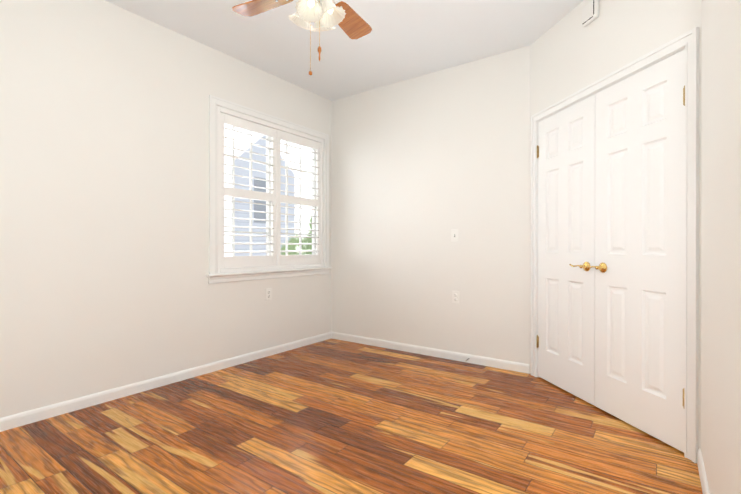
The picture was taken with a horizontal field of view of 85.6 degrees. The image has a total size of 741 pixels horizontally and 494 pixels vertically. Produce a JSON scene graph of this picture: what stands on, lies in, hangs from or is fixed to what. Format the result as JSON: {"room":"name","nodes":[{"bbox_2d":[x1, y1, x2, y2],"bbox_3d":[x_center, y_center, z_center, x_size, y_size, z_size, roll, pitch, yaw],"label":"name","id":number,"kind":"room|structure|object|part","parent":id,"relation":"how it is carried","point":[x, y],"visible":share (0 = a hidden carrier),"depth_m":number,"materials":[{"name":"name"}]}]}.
{"room":"empty bedroom","nodes":[
{"label":"empty bedroom","id":0,"kind":"room"},
{"bbox_2d":[0,0,330,417],"bbox_3d":[-1.654,-0.315,3.104,0.150,2.750,3.900,0,0,36],"label":"wall","id":1,"kind":"structure","parent":0,"point":[104,190],"depth_m":2.80,"materials":[{"name":"paint"}]},
{"bbox_2d":[0,332,331,431],"bbox_3d":[-1.588,1.023,3.059,0.013,0.075,3.900,0,0,36],"label":"baseboard","id":2,"kind":"structure","parent":1,"relation":"attached to","point":[32,416],"depth_m":2.91,"materials":[{"name":"paint"}]},
{"bbox_2d":[209,95,328,273],"bbox_3d":[-0.975,-0.518,4.017,0.155,1.528,1.497,0,0,36],"label":"window","id":3,"kind":"structure","parent":1,"relation":"in","point":[222,112],"depth_m":3.95,"materials":[{"name":"paint"}]},
{"bbox_3d":[-1.132,-0.491,3.734,0.028,1.358,0.638,0,0,36],"label":"shutter panel","id":4,"kind":"part","parent":3,"relation":"part of","materials":[{"name":"paint"}]},
{"bbox_2d":[224,127,274,252],"bbox_3d":[-1.132,-0.500,3.734,0.085,1.110,0.540,0,0,36],"label":"louvres","id":5,"kind":"object","parent":3,"relation":"attached to","point":[230,243],"visible":0.85,"depth_m":3.69,"materials":[{"name":"paint"}]},
{"bbox_3d":[-1.021,-0.490,4.051,0.004,1.412,1.325,0,0,36],"label":"glass","id":6,"kind":"part","parent":3,"relation":"part of","materials":[{"name":"clear glass"}]},
{"bbox_3d":[-1.021,-0.490,4.051,0.040,1.432,1.345,0,0,36],"label":"window sash","id":7,"kind":"part","parent":3,"relation":"part of","materials":[{"name":"white wood"}]},
{"bbox_3d":[-0.756,-0.492,4.256,0.028,1.358,0.638,0,0,36],"label":"shutter panel","id":8,"kind":"part","parent":3,"relation":"part of","materials":[{"name":"paint"}]},
{"bbox_2d":[281,143,319,251],"bbox_3d":[-0.756,-0.501,4.256,0.085,1.110,0.540,0,0,36],"label":"louvres","id":9,"kind":"object","parent":3,"relation":"attached to","point":[298,207],"visible":0.79,"depth_m":4.22,"materials":[{"name":"paint"}]},
{"bbox_2d":[266,288,271,300],"bbox_3d":[-0.989,0.461,3.894,0.008,0.115,0.070,0,0,36],"label":"electrical outlet","id":10,"kind":"object","parent":1,"relation":"attached to","point":[268,293],"visible":1,"depth_m":3.90,"materials":[{"name":"beige plastic"}]},
{"bbox_2d":[206,267,331,283],"bbox_3d":[-0.929,0.269,3.986,0.096,0.085,1.547,0,0,36],"label":"window sill","id":11,"kind":"structure","parent":1,"relation":"attached to","point":[243,276],"depth_m":3.82,"materials":[{"name":"paint"}]},
{"bbox_2d":[105,0,582,100],"bbox_3d":[-0.274,-1.747,2.107,3.550,0.120,4.200,0,0,36],"label":"ceiling","id":12,"kind":"structure","parent":0,"point":[402,40],"depth_m":3.20,"materials":[{"name":"paint"}]},
{"bbox_2d":[232,0,371,74],"bbox_3d":[-0.273,-1.285,2.033,0.813,0.804,0.813,0,0,-19],"label":"ceiling fan","id":13,"kind":"object","parent":12,"relation":"hanging from","point":[325,15],"visible":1,"depth_m":2.12,"materials":[{"name":"brown wood"}]},
{"bbox_2d":[0,338,702,493],"bbox_3d":[-0.274,1.123,2.114,3.550,0.120,4.200,0,0,36],"label":"floor","id":14,"kind":"structure","parent":0,"point":[332,416],"depth_m":2.22,"materials":[{"name":"brown wood"}]},
{"bbox_2d":[331,45,529,363],"bbox_3d":[0.909,-0.316,3.754,3.550,2.750,0.150,0,0,36],"label":"wall","id":15,"kind":"structure","parent":0,"point":[422,166],"depth_m":3.85,"materials":[{"name":"paint"}]},
{"bbox_2d":[331,332,529,373],"bbox_3d":[0.437,1.021,3.996,2.205,0.075,0.013,0,0,36],"label":"baseboard","id":16,"kind":"structure","parent":15,"relation":"attached to","point":[491,362],"depth_m":3.83,"materials":[{"name":"paint"}]},
{"bbox_2d":[451,229,457,241],"bbox_3d":[0.784,-0.107,3.740,0.070,0.115,0.019,0,0,36],"label":"light switch","id":17,"kind":"object","parent":15,"relation":"attached to","point":[454,235],"visible":1,"depth_m":3.74,"materials":[{"name":"beige plastic"}]},
{"bbox_2d":[452,291,458,303],"bbox_3d":[0.796,0.469,3.740,0.070,0.115,0.008,0,0,36],"label":"electrical outlet","id":18,"kind":"object","parent":15,"relation":"attached to","point":[455,296],"visible":1,"depth_m":3.74,"materials":[{"name":"beige plastic"}]},
{"bbox_2d":[530,0,701,449],"bbox_3d":[1.530,0.186,2.667,0.110,3.750,1.426,0,0,-11],"label":"wall","id":19,"kind":"structure","parent":0,"point":[570,54],"depth_m":2.56,"materials":[{"name":"paint"}]},
{"bbox_2d":[537,94,594,405],"bbox_3d":[1.429,0.019,2.955,0.050,2.060,0.630,0,0,-11],"label":"door leaf","id":20,"kind":"structure","parent":19,"relation":"in","point":[566,238],"depth_m":2.90,"materials":[{"name":"paint"}]},
{"bbox_3d":[1.359,-0.002,3.248,0.021,1.646,0.020,0,0,36],"label":"left door leaf hinges","id":21,"kind":"part","parent":20,"relation":"part of","materials":[{"name":"gold metal"}]},
{"bbox_2d":[569,262,589,270],"bbox_3d":[1.432,0.132,2.742,0.139,0.066,0.093,0,0,36],"label":"lever","id":22,"kind":"object","parent":20,"relation":"attached to","point":[584,267],"visible":1,"depth_m":2.70,"materials":[{"name":"gold metal"}]},
{"bbox_2d":[582,0,598,25],"bbox_3d":[1.456,-1.555,2.655,0.038,0.124,0.124,0,0,-11],"label":"air vent","id":23,"kind":"object","parent":19,"relation":"attached to","point":[590,12],"visible":1,"depth_m":2.63,"materials":[{"name":"white plastic"}]},
{"bbox_2d":[531,27,698,462],"bbox_3d":[1.524,-0.009,2.651,0.128,2.142,1.374,0,0,-11],"label":"door frame","id":24,"kind":"structure","parent":19,"relation":"attached to","point":[689,41],"depth_m":2.01,"materials":[{"name":"paint"}]},
{"bbox_2d":[595,49,684,451],"bbox_3d":[1.554,0.020,2.333,0.049,2.060,0.630,0,0,-11],"label":"door leaf","id":25,"kind":"structure","parent":19,"relation":"in","point":[639,239],"depth_m":2.29,"materials":[{"name":"paint"}]},
{"bbox_2d":[584,263,606,272],"bbox_3d":[1.460,0.133,2.601,0.139,0.066,0.093,0,0,36],"label":"lever","id":26,"kind":"object","parent":25,"relation":"attached to","point":[602,267],"visible":1,"depth_m":2.56,"materials":[{"name":"gold metal"}]},
{"bbox_3d":[1.603,0.001,2.036,0.021,1.646,0.020,0,0,36],"label":"right door leaf hinges","id":27,"kind":"part","parent":25,"relation":"part of","materials":[{"name":"gold metal"}]},
{"bbox_2d":[701,0,740,493],"bbox_3d":[1.061,-0.310,1.056,0.150,2.750,4.050,0,0,36],"label":"wall","id":28,"kind":"structure","parent":0,"point":[721,247],"depth_m":1.33,"materials":[{"name":"paint"}]},
{"bbox_2d":[697,449,709,493],"bbox_3d":[0.756,1.028,0.774,0.013,0.075,2.930,0,0,36],"label":"baseboard","id":29,"kind":"structure","parent":28,"relation":"attached to","point":[703,478],"depth_m":1.77,"materials":[{"name":"paint"}]},
{"label":"outside","id":30,"kind":"structure","parent":0,"visible":0},
{"bbox_2d":[224,124,311,255],"bbox_3d":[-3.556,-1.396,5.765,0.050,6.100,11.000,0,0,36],"label":"window glass","id":31,"kind":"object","parent":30,"point":[245,181],"depth_m":7.68,"materials":[{"name":"clear glass"}]}
]}

